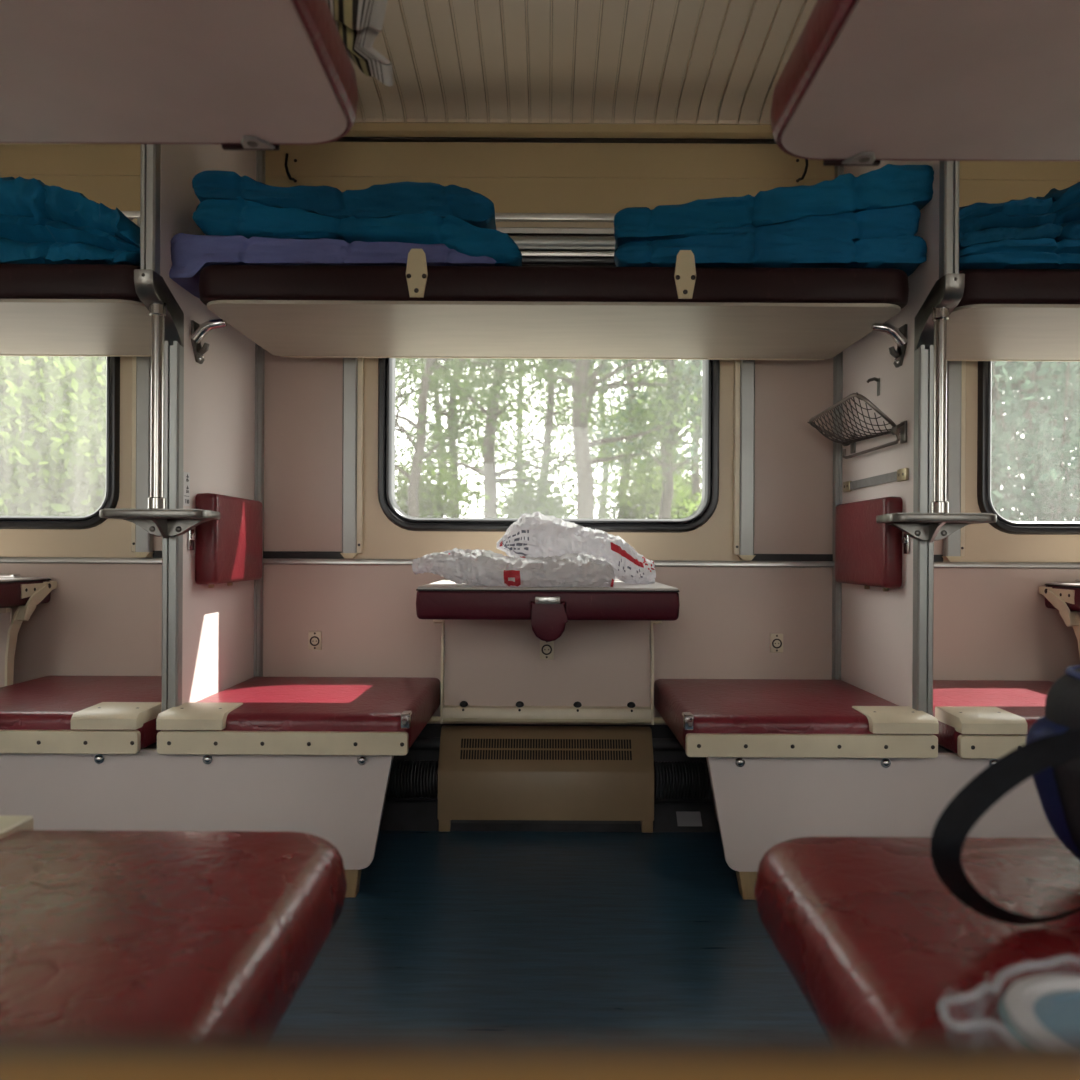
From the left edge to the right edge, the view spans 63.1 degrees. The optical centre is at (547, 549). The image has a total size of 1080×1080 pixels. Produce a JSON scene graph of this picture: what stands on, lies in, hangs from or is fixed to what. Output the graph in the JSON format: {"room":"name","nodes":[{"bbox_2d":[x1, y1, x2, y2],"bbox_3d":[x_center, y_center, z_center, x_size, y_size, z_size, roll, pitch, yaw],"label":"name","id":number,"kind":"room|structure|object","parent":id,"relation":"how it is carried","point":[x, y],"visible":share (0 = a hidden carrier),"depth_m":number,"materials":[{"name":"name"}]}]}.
{"room":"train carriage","nodes":[
{"label":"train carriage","id":0,"kind":"room"},
{"bbox_2d":[140,144,265,711],"bbox_3d":[-0.873,-0.460,2.256,0.071,1.830,0.688,0,0,0],"label":"wall","id":1,"kind":"structure","parent":0,"point":[212,638],"depth_m":2.17,"materials":[{"name":"laminate"}]},
{"bbox_2d":[0,264,150,356],"bbox_3d":[-1.726,-0.600,2.227,1.666,0.094,0.554,0,0,0],"label":"bunk","id":2,"kind":"object","parent":1,"relation":"attached to","point":[46,309],"visible":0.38,"depth_m":2.04,"materials":[{"name":"plastic"}]},
{"bbox_2d":[0,176,139,265],"bbox_3d":[-1.268,-0.760,2.176,0.753,0.228,0.433,0,0,0],"label":"quilt","id":3,"kind":"object","parent":2,"relation":"on","point":[40,223],"visible":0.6,"depth_m":2.00,"materials":[{"name":"teal fabric"}]},
{"bbox_2d":[100,269,219,537],"bbox_3d":[-0.873,-0.316,1.977,0.236,0.578,0.166,0,0,0],"label":"grab rail","id":4,"kind":"object","parent":1,"relation":"attached to","point":[167,317],"visible":0.99,"depth_m":1.94,"materials":[{"name":"silver metal"}]},
{"bbox_2d":[183,471,189,505],"bbox_3d":[-0.856,-0.144,2.084,0.001,0.080,0.037,0,0,0],"label":"sticker","id":5,"kind":"object","parent":1,"relation":"attached to","point":[186,475],"visible":1,"depth_m":2.08,"materials":[{"name":"white paper"}]},
{"bbox_2d":[190,319,226,363],"bbox_3d":[-0.816,-0.505,2.138,0.089,0.098,0.075,0,0,0],"label":"coat hook","id":6,"kind":"object","parent":1,"relation":"attached to","point":[198,331],"visible":1,"depth_m":2.11,"materials":[{"name":"metal"}]},
{"bbox_2d":[187,493,262,587],"bbox_3d":[-0.830,-0.022,2.292,0.057,0.235,0.401,0,0,0],"label":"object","id":7,"kind":"object","parent":1,"relation":"attached to","point":[228,549],"visible":0.98,"depth_m":2.21,"materials":[{"name":"leather"}]},
{"bbox_2d":[0,142,1079,800],"bbox_3d":[0.002,-0.300,2.623,5.395,2.400,0.058,0,0,0],"label":"wall","id":8,"kind":"structure","parent":0,"point":[99,619],"depth_m":2.60,"materials":[{"name":"laminate"}]},
{"bbox_2d":[0,574,56,687],"bbox_3d":[-1.762,0.267,2.301,0.644,0.399,0.582,0,0,0],"label":"folding table","id":9,"kind":"object","parent":8,"relation":"attached to","point":[26,593],"visible":0.96,"depth_m":2.42,"materials":[{"name":"beige plastic"}]},
{"bbox_2d":[121,211,153,556],"bbox_3d":[-1.762,-0.488,2.564,1.212,1.012,0.054,0,0,0],"label":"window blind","id":10,"kind":"object","parent":8,"relation":"attached to","point":[141,540],"visible":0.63,"depth_m":2.57,"materials":[{"name":"metal"}]},
{"bbox_2d":[285,153,296,182],"bbox_3d":[-0.757,-1.125,2.579,0.034,0.086,0.038,0,0,0],"label":"hook","id":11,"kind":"object","parent":8,"relation":"attached to","point":[286,155],"visible":1,"depth_m":2.58,"materials":[{"name":"metal"}]},
{"bbox_2d":[308,631,321,649],"bbox_3d":[-0.687,0.267,2.595,0.038,0.056,0.010,0,0,0],"label":"wall socket","id":12,"kind":"object","parent":8,"relation":"attached to","point":[314,637],"visible":1,"depth_m":2.59,"materials":[{"name":"beige paint"}]},
{"bbox_2d":[0,220,1079,562],"bbox_3d":[0.003,-0.477,2.620,4.730,1.016,0.056,0,0,0],"label":"window panel","id":13,"kind":"object","parent":8,"relation":"attached to","point":[382,539],"visible":0.38,"depth_m":2.59,"materials":[{"name":"beige plastic"}]},
{"bbox_2d":[0,357,119,529],"bbox_3d":[-1.763,-0.468,2.606,1.004,0.811,0.072,0,0,0],"label":"window","id":14,"kind":"structure","parent":13,"relation":"attached to","point":[111,498],"depth_m":2.58,"materials":[{"name":"rubber"}]},
{"bbox_2d":[340,213,755,559],"bbox_3d":[0.003,-0.479,2.564,1.212,1.012,0.054,0,0,0],"label":"trim","id":15,"kind":"structure","parent":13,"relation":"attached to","point":[531,241],"depth_m":2.57,"materials":[{"name":"metal"}]},
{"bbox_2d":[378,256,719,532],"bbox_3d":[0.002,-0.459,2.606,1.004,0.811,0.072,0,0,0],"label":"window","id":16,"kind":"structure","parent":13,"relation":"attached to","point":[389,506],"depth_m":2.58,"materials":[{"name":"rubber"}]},
{"bbox_2d":[977,361,1079,534],"bbox_3d":[1.767,-0.449,2.606,1.004,0.811,0.072,0,0,0],"label":"window","id":17,"kind":"structure","parent":13,"relation":"attached to","point":[985,504],"depth_m":2.58,"materials":[{"name":"rubber"}]},
{"bbox_2d":[0,557,1079,568],"bbox_3d":[0.000,0.038,2.591,5.320,0.018,0.017,0,0,0],"label":"trim","id":18,"kind":"structure","parent":8,"relation":"attached to","point":[76,560],"depth_m":2.58,"materials":[{"name":"metal"}]},
{"bbox_2d":[409,737,684,750],"bbox_3d":[-0.003,0.565,2.565,5.200,0.036,0.036,0,0,0],"label":"pipe","id":19,"kind":"object","parent":8,"relation":"attached to","point":[659,744],"visible":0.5,"depth_m":2.55,"materials":[{"name":"metal"}]},
{"bbox_2d":[416,577,679,724],"bbox_3d":[-0.001,0.276,2.301,0.644,0.399,0.582,0,0,0],"label":"folding table","id":20,"kind":"object","parent":8,"relation":"attached to","point":[601,670],"visible":0.88,"depth_m":2.41,"materials":[{"name":"plastic"}]},
{"bbox_2d":[412,548,614,586],"bbox_3d":[-0.084,0.050,2.181,0.494,0.111,0.247,0,0,0],"label":"packet","id":21,"kind":"object","parent":20,"relation":"on","point":[477,567],"visible":0.91,"depth_m":2.08,"materials":[{"name":"white plastic"}]},
{"bbox_2d":[540,640,553,658],"bbox_3d":[-0.003,0.271,2.404,0.038,0.056,0.010,0,0,0],"label":"wall socket","id":22,"kind":"object","parent":20,"relation":"attached to","point":[546,648],"visible":0.84,"depth_m":2.40,"materials":[{"name":"beige paint"}]},
{"bbox_2d":[496,512,655,583],"bbox_3d":[0.080,-0.003,2.326,0.446,0.195,0.228,0,0,-18],"label":"packet","id":23,"kind":"object","parent":20,"relation":"on","point":[536,534],"visible":0.86,"depth_m":2.23,"materials":[{"name":"white plastic"}]},
{"bbox_2d":[153,551,942,561],"bbox_3d":[0.000,0.018,2.597,5.250,0.021,0.006,0,0,0],"label":"trim","id":24,"kind":"structure","parent":8,"relation":"attached to","point":[157,554],"depth_m":2.59,"materials":[{"name":"rubber"}]},
{"bbox_2d":[379,800,719,832],"bbox_3d":[-0.004,0.770,2.550,5.200,0.060,0.100,0,0,0],"label":"baseboard","id":25,"kind":"structure","parent":8,"relation":"attached to","point":[399,815],"depth_m":2.52,"materials":[{"name":"metal"}]},
{"bbox_2d":[676,811,701,825],"bbox_3d":[0.406,0.774,2.533,0.070,0.032,0.038,0,0,0],"label":"paper scrap","id":26,"kind":"object","parent":25,"relation":"on","point":[683,818],"visible":1,"depth_m":2.53,"materials":[{"name":"grey paper"}]},
{"bbox_2d":[333,137,775,143],"bbox_3d":[0.006,-1.204,2.586,5.320,0.004,0.028,0,0,0],"label":"trim","id":27,"kind":"structure","parent":8,"relation":"attached to","point":[343,139],"depth_m":2.58,"materials":[{"name":"plastic"}]},
{"bbox_2d":[344,122,773,138],"bbox_3d":[0.006,-1.225,2.576,5.320,0.040,0.047,0,0,0],"label":"trim","id":28,"kind":"structure","parent":8,"relation":"attached to","point":[359,129],"depth_m":2.55,"materials":[{"name":"plastic"}]},
{"bbox_2d":[770,633,782,652],"bbox_3d":[0.675,0.275,2.595,0.038,0.056,0.010,0,0,0],"label":"wall socket","id":29,"kind":"object","parent":8,"relation":"attached to","point":[776,640],"visible":1,"depth_m":2.59,"materials":[{"name":"beige paint"}]},
{"bbox_2d":[796,159,807,181],"bbox_3d":[0.748,-1.125,2.579,0.034,0.086,0.038,0,0,0],"label":"hook","id":30,"kind":"object","parent":8,"relation":"attached to","point":[797,160],"visible":0.98,"depth_m":2.57,"materials":[{"name":"metal"}]},
{"bbox_2d":[942,361,965,560],"bbox_3d":[1.768,-0.470,2.564,1.212,1.012,0.054,0,0,0],"label":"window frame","id":31,"kind":"structure","parent":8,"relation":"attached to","point":[954,544],"depth_m":2.57,"materials":[{"name":"metal"}]},
{"bbox_2d":[1039,579,1079,655],"bbox_3d":[1.760,0.285,2.301,0.644,0.399,0.582,0,0,0],"label":"folding table","id":32,"kind":"object","parent":8,"relation":"attached to","point":[1064,597],"visible":0.97,"depth_m":2.46,"materials":[{"name":"beige plastic"}]},
{"bbox_2d":[272,831,828,1038],"bbox_3d":[-0.004,0.830,1.010,5.320,0.060,3.340,0,0,0],"label":"floor","id":33,"kind":"structure","parent":0,"point":[451,933],"depth_m":1.77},
{"bbox_2d":[0,815,346,1035],"bbox_3d":[-0.552,0.577,0.321,0.601,0.440,1.730,0,0,0],"label":"bunk","id":34,"kind":"object","parent":33,"relation":"on","point":[103,932],"visible":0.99,"depth_m":0.87,"materials":[{"name":"leather"}]},
{"bbox_2d":[0,742,393,897],"bbox_3d":[-0.886,0.625,2.172,1.070,0.341,0.376,0,0,0],"label":"bench base","id":35,"kind":"object","parent":33,"relation":"on","point":[340,800],"visible":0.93,"depth_m":2.00,"materials":[{"name":"laminate"}]},
{"bbox_2d":[0,675,160,753],"bbox_3d":[-1.192,0.406,2.267,0.564,0.093,0.630,0,0,0],"label":"seat","id":36,"kind":"object","parent":35,"relation":"on","point":[52,714],"visible":0.84,"depth_m":1.99,"materials":[{"name":"red leather"}]},
{"bbox_2d":[156,677,440,755],"bbox_3d":[-0.591,0.409,2.267,0.562,0.093,0.630,0,0,0],"label":"seat","id":37,"kind":"object","parent":35,"relation":"on","point":[255,715],"visible":0.99,"depth_m":1.98,"materials":[{"name":"red leather"}]},
{"bbox_2d":[0,1034,1079,1079],"bbox_3d":[0.015,0.452,-0.184,0.435,0.697,0.742,0,0,0],"label":"table","id":38,"kind":"object","parent":33,"relation":"on","point":[22,1056],"visible":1,"depth_m":0.18,"materials":[{"name":"brown laminate"}]},
{"bbox_2d":[438,726,653,832],"bbox_3d":[-0.005,0.660,2.543,0.614,0.280,0.107,0,0,0],"label":"heater","id":39,"kind":"object","parent":33,"relation":"on","point":[487,774],"visible":1,"depth_m":2.49,"materials":[{"name":"beige paint"}]},
{"bbox_2d":[387,760,437,797],"bbox_3d":[-0.590,0.657,2.530,0.548,0.102,0.104,0,0,0],"label":"pipe","id":40,"kind":"object","parent":39,"relation":"attached to","point":[407,778],"visible":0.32,"depth_m":2.50,"materials":[{"name":"metal"}]},
{"bbox_2d":[460,739,631,759],"bbox_3d":[-0.005,0.573,2.529,0.490,0.051,0.035,0,0,0],"label":"vent grille","id":41,"kind":"object","parent":39,"relation":"attached to","point":[470,749],"depth_m":2.53,"materials":[{"name":"metal"}]},
{"bbox_2d":[654,762,711,798],"bbox_3d":[0.577,0.663,2.530,0.538,0.102,0.104,0,0,0],"label":"pipe","id":42,"kind":"object","parent":39,"relation":"attached to","point":[683,780],"visible":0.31,"depth_m":2.50,"materials":[{"name":"metal"}]},
{"bbox_2d":[706,745,1057,899],"bbox_3d":[0.894,0.634,2.172,1.070,0.341,0.376,0,0,0],"label":"bench base","id":43,"kind":"object","parent":33,"relation":"on","point":[760,803],"visible":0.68,"depth_m":2.00,"materials":[{"name":"metal"}]},
{"bbox_2d":[654,679,938,757],"bbox_3d":[0.588,0.416,2.267,0.564,0.093,0.630,0,0,0],"label":"seat","id":44,"kind":"object","parent":43,"relation":"on","point":[770,718],"visible":0.99,"depth_m":1.98,"materials":[{"name":"red leather"}]},
{"bbox_2d":[933,680,1053,758],"bbox_3d":[1.196,0.419,2.267,0.562,0.093,0.630,0,0,0],"label":"seat","id":45,"kind":"object","parent":43,"relation":"on","point":[977,719],"visible":0.65,"depth_m":2.04,"materials":[{"name":"red leather"}]},
{"bbox_2d":[755,837,1079,1039],"bbox_3d":[0.551,0.585,0.315,0.592,0.436,1.718,0,0,0],"label":"bunk","id":46,"kind":"object","parent":33,"relation":"on","point":[867,929],"visible":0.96,"depth_m":0.87,"materials":[{"name":"leather"}]},
{"bbox_2d":[939,966,1015,1038],"bbox_3d":[0.380,0.337,0.593,0.194,0.055,0.184,0,0,-35],"label":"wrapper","id":47,"kind":"object","parent":46,"relation":"on","point":[1002,990],"visible":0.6,"depth_m":0.63,"materials":[{"name":"grey plastic"}]},
{"bbox_2d":[930,665,1079,924],"bbox_3d":[0.623,0.242,0.918,0.548,0.253,0.300,0,0,0],"label":"shoulder bag","id":48,"kind":"object","parent":46,"relation":"on","point":[1050,754],"visible":1,"depth_m":0.81,"materials":[{"name":"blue fabric"}]},
{"bbox_2d":[999,974,1079,1039],"bbox_3d":[0.380,0.339,0.586,0.142,0.053,0.142,0,0,0],"label":"mask","id":49,"kind":"object","parent":46,"relation":"on","point":[1039,1007],"visible":0.81,"depth_m":0.61,"materials":[{"name":"white fabric"}]},
{"bbox_2d":[349,0,816,123],"bbox_3d":[0.013,-1.342,1.010,5.332,0.236,3.340,0,0,0],"label":"ceiling","id":50,"kind":"structure","parent":0,"point":[481,61],"depth_m":2.33,"materials":[{"name":"paint"}]},
{"bbox_2d":[832,160,958,715],"bbox_3d":[0.877,-0.450,2.256,0.071,1.830,0.688,0,0,0],"label":"wall","id":51,"kind":"structure","parent":0,"point":[882,642],"depth_m":2.15,"materials":[{"name":"laminate"}]},
{"bbox_2d":[199,249,908,359],"bbox_3d":[0.013,-0.604,2.223,1.608,0.121,0.562,0,0,0],"label":"bunk","id":52,"kind":"object","parent":51,"relation":"attached to","point":[684,311],"visible":1,"depth_m":2.00,"materials":[{"name":"plastic"}]},
{"bbox_2d":[169,233,495,298],"bbox_3d":[-0.487,-0.667,2.174,0.767,0.111,0.399,0,0,0],"label":"folded blanket","id":53,"kind":"object","parent":52,"relation":"on","point":[190,253],"visible":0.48,"depth_m":1.99,"materials":[{"name":"fabric"}]},
{"bbox_2d":[192,196,521,265],"bbox_3d":[-0.422,-0.726,2.168,0.779,0.157,0.415,0,0,0],"label":"folded blanket","id":54,"kind":"object","parent":53,"relation":"on","point":[214,217],"visible":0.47,"depth_m":1.98,"materials":[{"name":"teal fabric"}]},
{"bbox_2d":[192,170,495,229],"bbox_3d":[-0.473,-0.793,2.167,0.705,0.120,0.412,0,0,0],"label":"folded blanket","id":55,"kind":"object","parent":54,"relation":"on","point":[375,201],"visible":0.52,"depth_m":1.97,"materials":[{"name":"teal fabric"}]},
{"bbox_2d":[614,232,926,275],"bbox_3d":[0.513,-0.685,2.168,0.729,0.085,0.409,0,0,0],"label":"folded blanket","id":56,"kind":"object","parent":52,"relation":"on","point":[905,253],"visible":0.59,"depth_m":1.98,"materials":[{"name":"blue fabric"}]},
{"bbox_2d":[668,205,920,240],"bbox_3d":[0.528,-0.743,2.170,0.654,0.087,0.398,0,0,0],"label":"folded blanket","id":57,"kind":"object","parent":56,"relation":"on","point":[902,220],"visible":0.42,"depth_m":1.98,"materials":[{"name":"blue fabric"}]},
{"bbox_2d":[614,164,933,252],"bbox_3d":[0.527,-0.786,2.168,0.756,0.176,0.413,0,0,0],"label":"folded blanket","id":58,"kind":"object","parent":57,"relation":"on","point":[888,186],"visible":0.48,"depth_m":1.97,"materials":[{"name":"teal fabric"}]},
{"bbox_2d":[807,392,906,458],"bbox_3d":[0.792,-0.320,2.295,0.134,0.128,0.398,0,0,0],"label":"basket","id":59,"kind":"object","parent":51,"relation":"attached to","point":[901,428],"visible":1,"depth_m":2.23,"materials":[{"name":"metal"}]},
{"bbox_2d":[835,496,909,591],"bbox_3d":[0.835,-0.013,2.295,0.048,0.235,0.423,0,0,0],"label":"backrest","id":60,"kind":"object","parent":51,"relation":"attached to","point":[868,553],"visible":0.96,"depth_m":2.23,"materials":[{"name":"leather"}]},
{"bbox_2d":[867,377,879,395],"bbox_3d":[0.843,-0.425,2.285,0.033,0.048,0.016,0,0,0],"label":"coat hook","id":61,"kind":"object","parent":51,"relation":"attached to","point":[877,380],"visible":1,"depth_m":2.28,"materials":[{"name":"metal"}]},
{"bbox_2d":[843,468,908,491],"bbox_3d":[0.853,-0.181,2.314,0.010,0.029,0.444,0,0,0],"label":"bar","id":62,"kind":"object","parent":51,"relation":"attached to","point":[899,475],"visible":1,"depth_m":2.27,"materials":[{"name":"metal"}]},
{"bbox_2d":[871,323,907,367],"bbox_3d":[0.822,-0.497,2.138,0.089,0.098,0.075,0,0,0],"label":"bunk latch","id":63,"kind":"object","parent":51,"relation":"attached to","point":[899,335],"visible":1,"depth_m":2.11,"materials":[{"name":"metal"}]},
{"bbox_2d":[876,273,996,541],"bbox_3d":[0.877,-0.306,1.977,0.236,0.578,0.166,0,0,0],"label":"grab rail","id":64,"kind":"object","parent":51,"relation":"attached to","point":[930,322],"visible":1,"depth_m":1.94,"materials":[{"name":"silver metal"}]},
{"bbox_2d":[947,269,1079,361],"bbox_3d":[1.735,-0.582,2.227,1.661,0.094,0.554,0,0,0],"label":"bunk","id":65,"kind":"object","parent":51,"relation":"attached to","point":[1001,314],"visible":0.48,"depth_m":2.04,"materials":[{"name":"plastic"}]},
{"bbox_2d":[959,238,1079,270],"bbox_3d":[1.265,-0.677,2.161,0.714,0.076,0.436,0,0,0],"label":"folded blanket","id":66,"kind":"object","parent":65,"relation":"on","point":[1043,253],"visible":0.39,"depth_m":1.98,"materials":[{"name":"blue fabric"}]},
{"bbox_2d":[959,182,1079,249],"bbox_3d":[1.257,-0.771,2.167,0.726,0.183,0.431,0,0,0],"label":"quilt","id":67,"kind":"object","parent":66,"relation":"on","point":[1055,215],"visible":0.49,"depth_m":1.99,"materials":[{"name":"teal fabric"}]},
{"bbox_3d":[-0.873,-0.305,0.230,0.035,2.200,1.580,0,0,0],"label":"wall","id":68,"kind":"structure","parent":0,"visible":0},
{"bbox_2d":[0,0,357,150],"bbox_3d":[-0.549,-0.607,0.354,0.594,0.091,1.794,0,0,0],"label":"bunk","id":69,"kind":"object","parent":68,"relation":"attached to","point":[233,74],"visible":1,"depth_m":1.05,"materials":[{"name":"plastic"}]},
{"bbox_3d":[-0.578,-1.015,0.355,0.544,0.054,1.830,0,0,0],"label":"shelf","id":70,"kind":"object","parent":68,"relation":"attached to","visible":0},
{"bbox_2d":[326,0,392,85],"bbox_3d":[-0.285,-0.909,1.263,0.123,0.464,0.045,0,0,0],"label":"striped cloth","id":71,"kind":"object","parent":70,"relation":"hanging from","point":[359,23],"visible":0.78,"depth_m":1.26,"materials":[{"name":"white fabric"}]},
{"bbox_3d":[0.877,-0.295,0.230,0.035,2.200,1.580,0,0,0],"label":"wall","id":72,"kind":"structure","parent":0,"visible":0},
{"bbox_2d":[770,0,1079,165],"bbox_3d":[0.576,-0.592,0.362,0.552,0.091,1.811,0,0,0],"label":"bunk","id":73,"kind":"object","parent":72,"relation":"attached to","point":[863,82],"visible":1,"depth_m":1.05,"materials":[{"name":"plastic"}]},
{"label":"outside","id":74,"kind":"structure","parent":0,"visible":0},
{"bbox_3d":[0.005,-0.863,44.750,80.000,3.839,73.500,0,0,0],"label":"ground","id":75,"kind":"structure","parent":74,"visible":0},
{"bbox_2d":[0,356,105,515],"bbox_3d":[-5.345,-1.487,8.952,4.654,4.679,4.135,0,0,-38],"label":"window view","id":76,"kind":"object","parent":75,"relation":"on","point":[48,469],"visible":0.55,"depth_m":8.53,"materials":[{"name":"green plant"}]},
{"bbox_2d":[9,356,105,482],"bbox_3d":[-6.675,-4.182,11.245,5.264,8.868,4.993,0,0,-15],"label":"tree","id":77,"kind":"object","parent":75,"relation":"on","point":[79,357],"visible":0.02,"depth_m":10.20,"materials":[{"name":"green plant"}]},
{"bbox_2d":[395,358,479,479],"bbox_3d":[-3.490,-5.584,18.632,4.747,10.246,4.766,0,0,15],"label":"tree","id":78,"kind":"object","parent":75,"relation":"on","point":[403,385],"visible":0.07,"depth_m":18.80,"materials":[{"name":"green plant"}]},
{"bbox_2d":[395,450,505,517],"bbox_3d":[-2.209,-0.934,15.009,3.035,1.866,2.306,0,0,0],"label":"shrub","id":79,"kind":"object","parent":75,"relation":"on","point":[432,504],"visible":0.62,"depth_m":14.78,"materials":[{"name":"green plant"}]},
{"bbox_2d":[395,358,526,517],"bbox_3d":[-3.330,-6.863,26.030,6.901,12.295,6.738,0,0,33],"label":"tree","id":80,"kind":"object","parent":75,"relation":"on","point":[438,398],"visible":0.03,"depth_m":25.82,"materials":[{"name":"green plant"}]},
{"bbox_2d":[395,358,537,517],"bbox_3d":[-2.373,-5.459,19.802,5.099,9.915,5.203,0,0,-5],"label":"tree","id":81,"kind":"object","parent":75,"relation":"on","point":[451,398],"visible":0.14,"depth_m":19.79,"materials":[{"name":"green plant"}]},
{"bbox_2d":[395,358,603,517],"bbox_3d":[-1.603,-4.357,12.220,5.035,8.475,5.106,0,0,-22],"label":"tree","id":82,"kind":"object","parent":75,"relation":"on","point":[419,446],"visible":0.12,"depth_m":12.02,"materials":[{"name":"green plant"}]},
{"bbox_2d":[395,358,622,517],"bbox_3d":[-0.869,-4.981,16.389,4.412,9.254,6.322,0,0,-40],"label":"tree","id":83,"kind":"object","parent":75,"relation":"on","point":[488,469],"visible":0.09,"depth_m":15.99,"materials":[{"name":"green plant"}]},
{"bbox_2d":[398,359,632,491],"bbox_3d":[-1.052,-6.921,27.224,7.601,12.356,6.512,0,0,34],"label":"tree","id":84,"kind":"object","parent":75,"relation":"on","point":[543,382],"visible":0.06,"depth_m":26.58,"materials":[{"name":"green plant"}]},
{"bbox_2d":[450,461,620,517],"bbox_3d":[-0.329,-0.903,16.882,3.160,1.789,2.445,0,0,22],"label":"shrub","id":85,"kind":"object","parent":75,"relation":"on","point":[547,507],"visible":0.53,"depth_m":16.57,"materials":[{"name":"green plant"}]},
{"bbox_2d":[458,359,632,517],"bbox_3d":[0.253,-5.542,21.555,5.099,10.086,4.736,0,0,4],"label":"tree","id":86,"kind":"object","parent":75,"relation":"on","point":[549,427],"visible":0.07,"depth_m":21.25,"materials":[{"name":"green plant"}]},
{"bbox_2d":[508,360,660,518],"bbox_3d":[1.445,-6.446,28.396,6.858,11.555,6.386,0,0,8],"label":"tree","id":87,"kind":"object","parent":75,"relation":"on","point":[616,376],"visible":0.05,"depth_m":27.95,"materials":[{"name":"green plant"}]},
{"bbox_2d":[506,359,701,518],"bbox_3d":[0.673,-4.851,13.871,4.761,9.211,4.894,0,0,21],"label":"tree","id":88,"kind":"object","parent":75,"relation":"on","point":[585,387],"visible":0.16,"depth_m":13.57,"materials":[{"name":"green plant"}]},
{"bbox_2d":[549,359,701,518],"bbox_3d":[2.356,-4.880,15.328,4.863,9.156,4.707,0,0,12],"label":"tree","id":89,"kind":"object","parent":75,"relation":"on","point":[667,494],"visible":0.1,"depth_m":15.13,"materials":[{"name":"green plant"}]},
{"bbox_2d":[554,359,701,511],"bbox_3d":[2.369,-5.406,22.230,4.869,9.733,4.666,0,0,23],"label":"tree","id":90,"kind":"object","parent":75,"relation":"on","point":[631,397],"visible":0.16,"depth_m":22.04,"materials":[{"name":"green plant"}]},
{"bbox_2d":[557,359,701,489],"bbox_3d":[4.065,-7.059,25.854,7.357,12.776,7.072,0,0,-26],"label":"tree","id":91,"kind":"object","parent":75,"relation":"on","point":[620,363],"visible":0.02,"depth_m":25.97,"materials":[{"name":"green plant"}]},
{"bbox_2d":[566,456,701,518],"bbox_3d":[1.769,-0.932,16.890,2.562,1.779,2.700,0,0,-34],"label":"shrub","id":92,"kind":"object","parent":75,"relation":"on","point":[633,506],"visible":0.72,"depth_m":16.72,"materials":[{"name":"green plant"}]},
{"bbox_2d":[592,359,702,511],"bbox_3d":[3.256,-5.348,18.972,5.067,9.834,4.211,0,0,-11],"label":"tree","id":93,"kind":"object","parent":75,"relation":"on","point":[696,485],"visible":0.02,"depth_m":18.94,"materials":[{"name":"green plant"}]},
{"bbox_2d":[632,459,701,518],"bbox_3d":[3.211,-1.134,19.971,2.551,1.904,2.457,0,0,43],"label":"shrub","id":94,"kind":"object","parent":75,"relation":"on","point":[675,476],"visible":0.14,"depth_m":19.69,"materials":[{"name":"green plant"}]},
{"bbox_2d":[991,361,1079,520],"bbox_3d":[4.914,-1.330,9.101,4.284,4.382,3.588,0,0,23],"label":"window view","id":95,"kind":"object","parent":75,"relation":"on","point":[1018,491],"visible":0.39,"depth_m":8.74,"materials":[{"name":"green plant"}]},
{"bbox_2d":[991,361,1079,518],"bbox_3d":[6.289,-4.070,10.793,5.370,9.021,4.599,0,0,30],"label":"tree","id":96,"kind":"object","parent":75,"relation":"on","point":[1030,376],"visible":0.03,"depth_m":10.60,"materials":[{"name":"green plant"}]},
{"bbox_2d":[991,363,1079,507],"bbox_3d":[6.259,-4.468,11.986,5.576,9.018,4.210,0,0,32],"label":"tree","id":97,"kind":"object","parent":75,"relation":"on","point":[995,398],"visible":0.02,"depth_m":11.75,"materials":[{"name":"green plant"}]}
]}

